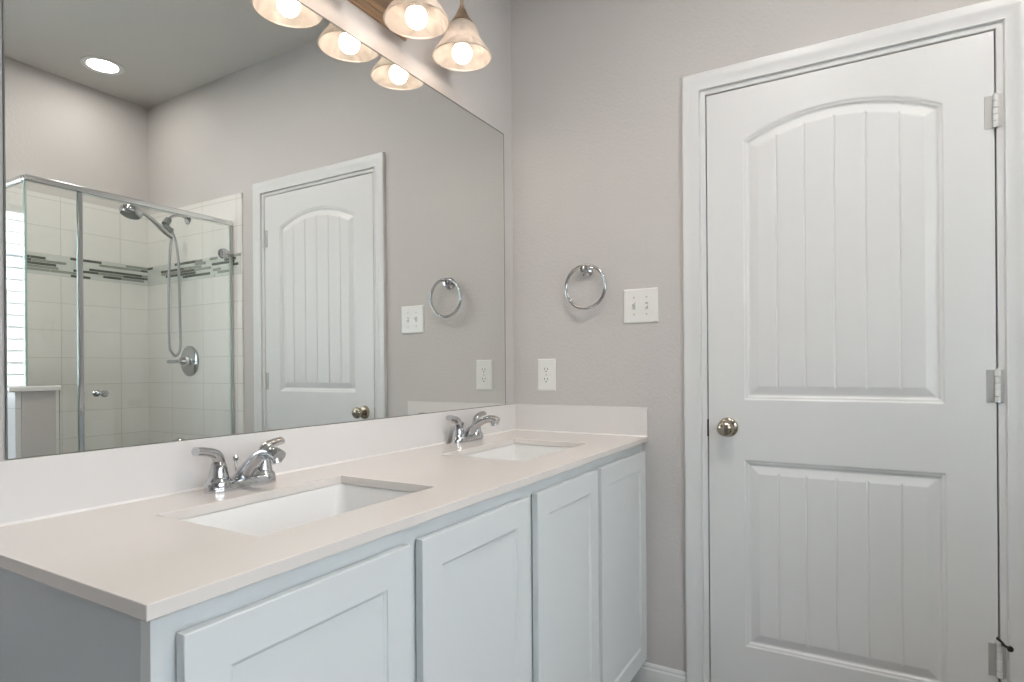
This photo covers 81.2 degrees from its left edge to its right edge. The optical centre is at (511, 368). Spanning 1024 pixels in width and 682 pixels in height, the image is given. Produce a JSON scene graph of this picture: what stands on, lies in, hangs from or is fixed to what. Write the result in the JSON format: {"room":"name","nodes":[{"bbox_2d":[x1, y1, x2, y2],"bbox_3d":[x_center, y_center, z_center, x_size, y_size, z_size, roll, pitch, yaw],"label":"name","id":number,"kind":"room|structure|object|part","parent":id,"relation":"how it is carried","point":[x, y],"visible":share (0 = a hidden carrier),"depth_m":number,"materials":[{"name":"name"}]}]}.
{"room":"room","nodes":[
{"label":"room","id":0,"kind":"room"},
{"bbox_2d":[0,0,513,460],"bbox_3d":[-0.877,-0.233,0.982,0.120,2.757,3.540,0,0,30],"label":"wall","id":1,"kind":"structure","parent":0,"point":[485,92],"depth_m":2.10,"materials":[{"name":"paint"}]},
{"bbox_2d":[2,0,505,459],"bbox_3d":[-0.423,-0.380,1.638,0.006,1.049,1.567,0,0,30],"label":"mirror","id":2,"kind":"object","parent":1,"relation":"attached to","point":[221,217],"visible":1,"depth_m":1.30,"materials":[{"name":"silver mirror"}]},
{"bbox_2d":[0,404,514,523],"bbox_3d":[-0.417,0.196,1.635,0.012,0.102,1.712,0,0,30],"label":"backsplash","id":3,"kind":"structure","parent":1,"relation":"attached to","point":[33,487],"depth_m":1.19,"materials":[{"name":"stone"}]},
{"bbox_2d":[348,0,491,71],"bbox_3d":[-0.339,-1.065,1.574,0.225,0.241,0.844,0,0,30],"label":"vanity light","id":4,"kind":"object","parent":1,"relation":"attached to","point":[461,48],"visible":1,"depth_m":1.74,"materials":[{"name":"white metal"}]},
{"bbox_3d":[-0.423,-1.052,1.625,0.028,0.113,0.435,0,0,30],"label":"plate","id":5,"kind":"part","parent":4,"relation":"part of","materials":[{"name":"brown metal"}]},
{"bbox_3d":[-0.265,-1.012,1.659,0.183,0.104,0.183,0,0,30],"label":"lamp shade","id":6,"kind":"part","parent":4,"relation":"part of","materials":[{"name":"white glass"}]},
{"bbox_3d":[-0.265,-0.968,1.659,0.060,0.046,0.060,0,0,30],"label":"bulb","id":7,"kind":"part","parent":4,"relation":"part of","materials":[{"name":"white glass"}]},
{"bbox_3d":[-0.154,-1.013,1.849,0.183,0.104,0.183,0,0,30],"label":"lamp shade","id":8,"kind":"part","parent":4,"relation":"part of","materials":[{"name":"white glass"}]},
{"bbox_3d":[-0.154,-0.969,1.849,0.060,0.046,0.060,0,0,30],"label":"bulb","id":9,"kind":"part","parent":4,"relation":"part of","materials":[{"name":"white glass"}]},
{"bbox_2d":[511,0,988,671],"bbox_3d":[1.160,-0.249,1.776,2.605,2.757,0.120,0,0,30],"label":"wall","id":10,"kind":"structure","parent":0,"point":[596,85],"depth_m":2.14,"materials":[{"name":"paint"}]},
{"bbox_2d":[538,359,555,390],"bbox_3d":[0.133,0.026,2.301,0.077,0.124,0.007,0,0,30],"label":"power outlet","id":11,"kind":"object","parent":10,"relation":"attached to","point":[546,368],"visible":1,"depth_m":2.30,"materials":[{"name":"white plastic"}]},
{"bbox_2d":[542,366,549,372],"bbox_3d":[0.131,0.006,2.299,0.033,0.028,0.002,0,0,30],"label":"receptacle","id":12,"kind":"object","parent":11,"relation":"attached to","point":[545,369],"depth_m":2.30,"materials":[{"name":"white plastic"}]},
{"bbox_2d":[542,376,549,383],"bbox_3d":[0.132,0.045,2.299,0.033,0.028,0.002,0,0,30],"label":"receptacle","id":13,"kind":"object","parent":11,"relation":"attached to","point":[545,379],"depth_m":2.30,"materials":[{"name":"white plastic"}]},
{"bbox_2d":[564,264,606,309],"bbox_3d":[0.273,-0.300,2.200,0.166,0.174,0.038,0,0,30],"label":"towel ring","id":14,"kind":"object","parent":10,"relation":"attached to","point":[586,270],"visible":1,"depth_m":2.19,"materials":[{"name":"silver metal"}]},
{"bbox_2d":[623,287,657,323],"bbox_3d":[0.451,-0.221,2.108,0.126,0.122,0.018,0,0,30],"label":"light switch","id":15,"kind":"object","parent":10,"relation":"attached to","point":[639,305],"visible":1,"depth_m":2.11,"materials":[{"name":"white plastic"}]},
{"bbox_2d":[630,662,685,681],"bbox_3d":[0.304,1.087,2.203,0.672,0.096,0.013,0,0,30],"label":"baseboard","id":16,"kind":"structure","parent":10,"relation":"attached to","point":[648,672],"depth_m":2.08,"materials":[{"name":"white wood"}]},
{"bbox_2d":[682,0,1023,681],"bbox_3d":[1.011,0.070,1.854,0.912,2.120,0.138,0,0,30],"label":"door frame","id":17,"kind":"structure","parent":10,"relation":"attached to","point":[1007,16],"depth_m":1.70,"materials":[{"name":"white wood"}]},
{"bbox_2d":[706,31,1013,681],"bbox_3d":[0.984,0.103,1.791,0.793,2.030,0.102,0,0,30],"label":"door","id":18,"kind":"structure","parent":10,"relation":"in","point":[854,396],"depth_m":1.78,"materials":[{"name":"white paint"}]},
{"bbox_3d":[0.656,0.199,2.006,0.007,0.057,0.011,0,0,30],"label":"latch plate","id":19,"kind":"part","parent":18,"relation":"part of","materials":[{"name":"grey metal"}]},
{"bbox_3d":[0.694,0.195,1.938,0.053,0.053,0.060,0,0,30],"label":"knob","id":20,"kind":"part","parent":18,"relation":"part of","materials":[{"name":"silver metal"}]},
{"bbox_3d":[0.312,1.186,0.298,2.845,0.100,3.540,0,0,30],"label":"floor","id":21,"kind":"structure","parent":0,"visible":0},
{"bbox_2d":[0,443,646,681],"bbox_3d":[-0.179,0.703,1.507,0.541,0.874,1.697,0,0,30],"label":"vanity cabinet","id":22,"kind":"object","parent":21,"relation":"on","point":[544,580],"visible":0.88,"depth_m":1.04,"materials":[{"name":"paint"}]},
{"bbox_3d":[-0.269,0.656,0.830,0.015,0.724,0.385,0,0,30],"label":"cabinet door","id":23,"kind":"part","parent":22,"relation":"part of","materials":[{"name":"white paint"}]},
{"bbox_2d":[0,404,647,621],"bbox_3d":[-0.187,0.203,1.501,0.545,0.120,1.712,0,0,30],"label":"countertop","id":24,"kind":"structure","parent":22,"relation":"on","point":[105,527],"depth_m":1.08,"materials":[{"name":"stone"}]},
{"bbox_2d":[191,437,285,493],"bbox_3d":[-0.524,0.201,1.228,0.151,0.095,0.201,0,0,30],"label":"faucet","id":25,"kind":"object","parent":24,"relation":"on","point":[256,470],"visible":1,"depth_m":1.21,"materials":[{"name":"silver metal"}]},
{"bbox_3d":[-0.603,0.175,1.193,0.030,0.042,0.061,0,0,30],"label":"lever","id":26,"kind":"part","parent":25,"relation":"part of","materials":[{"name":"silver metal"}]},
{"bbox_3d":[-0.592,0.212,1.208,0.049,0.054,0.049,0,0,30],"label":"handle","id":27,"kind":"part","parent":25,"relation":"part of","materials":[{"name":"silver metal"}]},
{"bbox_3d":[-0.584,0.209,1.263,0.012,0.052,0.012,0,0,30],"label":"lift rod","id":28,"kind":"part","parent":25,"relation":"part of","materials":[{"name":"silver metal"}]},
{"bbox_3d":[-0.566,0.238,1.253,0.054,0.022,0.161,0,0,30],"label":"plate","id":29,"kind":"part","parent":25,"relation":"part of","materials":[{"name":"silver metal"}]},
{"bbox_3d":[-0.520,0.201,1.225,0.140,0.086,0.042,0,0,30],"label":"spout","id":30,"kind":"part","parent":25,"relation":"part of","materials":[{"name":"silver metal"}]},
{"bbox_3d":[-0.540,0.211,1.298,0.049,0.054,0.049,0,0,30],"label":"handle","id":31,"kind":"part","parent":25,"relation":"part of","materials":[{"name":"silver metal"}]},
{"bbox_3d":[-0.533,0.174,1.314,0.030,0.042,0.061,0,0,30],"label":"lever","id":32,"kind":"part","parent":25,"relation":"part of","materials":[{"name":"silver metal"}]},
{"bbox_2d":[181,483,414,536],"bbox_3d":[-0.381,0.337,1.128,0.333,0.142,0.480,0,0,30],"label":"sink","id":33,"kind":"object","parent":24,"relation":"in","point":[262,518],"visible":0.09,"depth_m":1.26,"materials":[{"name":"ceramic"}]},
{"bbox_2d":[446,411,499,443],"bbox_3d":[-0.108,0.197,1.981,0.151,0.095,0.201,0,0,30],"label":"faucet","id":34,"kind":"object","parent":24,"relation":"on","point":[473,433],"visible":1,"depth_m":1.96,"materials":[{"name":"silver metal"}]},
{"bbox_3d":[-0.186,0.171,1.946,0.030,0.042,0.061,0,0,30],"label":"lever","id":35,"kind":"part","parent":34,"relation":"part of","materials":[{"name":"silver metal"}]},
{"bbox_3d":[-0.176,0.208,1.960,0.049,0.054,0.049,0,0,30],"label":"handle","id":36,"kind":"part","parent":34,"relation":"part of","materials":[{"name":"silver metal"}]},
{"bbox_3d":[-0.149,0.234,2.005,0.054,0.022,0.161,0,0,30],"label":"plate","id":37,"kind":"part","parent":34,"relation":"part of","materials":[{"name":"silver metal"}]},
{"bbox_3d":[-0.123,0.208,2.050,0.049,0.054,0.049,0,0,30],"label":"handle","id":38,"kind":"part","parent":34,"relation":"part of","materials":[{"name":"silver metal"}]},
{"bbox_3d":[-0.116,0.171,2.066,0.030,0.042,0.061,0,0,30],"label":"lever","id":39,"kind":"part","parent":34,"relation":"part of","materials":[{"name":"silver metal"}]},
{"bbox_3d":[-0.103,0.197,1.978,0.140,0.086,0.042,0,0,30],"label":"spout","id":40,"kind":"part","parent":34,"relation":"part of","materials":[{"name":"silver metal"}]},
{"bbox_2d":[462,444,568,460],"bbox_3d":[0.019,0.333,1.817,0.333,0.142,0.480,0,0,30],"label":"sink","id":41,"kind":"object","parent":24,"relation":"in","point":[516,452],"visible":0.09,"depth_m":2.02,"materials":[{"name":"ceramic"}]},
{"bbox_3d":[-0.060,0.655,1.188,0.015,0.724,0.382,0,0,30],"label":"cabinet door","id":42,"kind":"part","parent":22,"relation":"part of","materials":[{"name":"white paint"}]},
{"bbox_3d":[0.149,0.653,1.548,0.015,0.724,0.370,0,0,30],"label":"cabinet door","id":43,"kind":"part","parent":22,"relation":"part of","materials":[{"name":"white paint"}]},
{"bbox_3d":[0.358,0.651,1.908,0.015,0.724,0.410,0,0,30],"label":"cabinet door","id":44,"kind":"part","parent":22,"relation":"part of","materials":[{"name":"white paint"}]}
]}

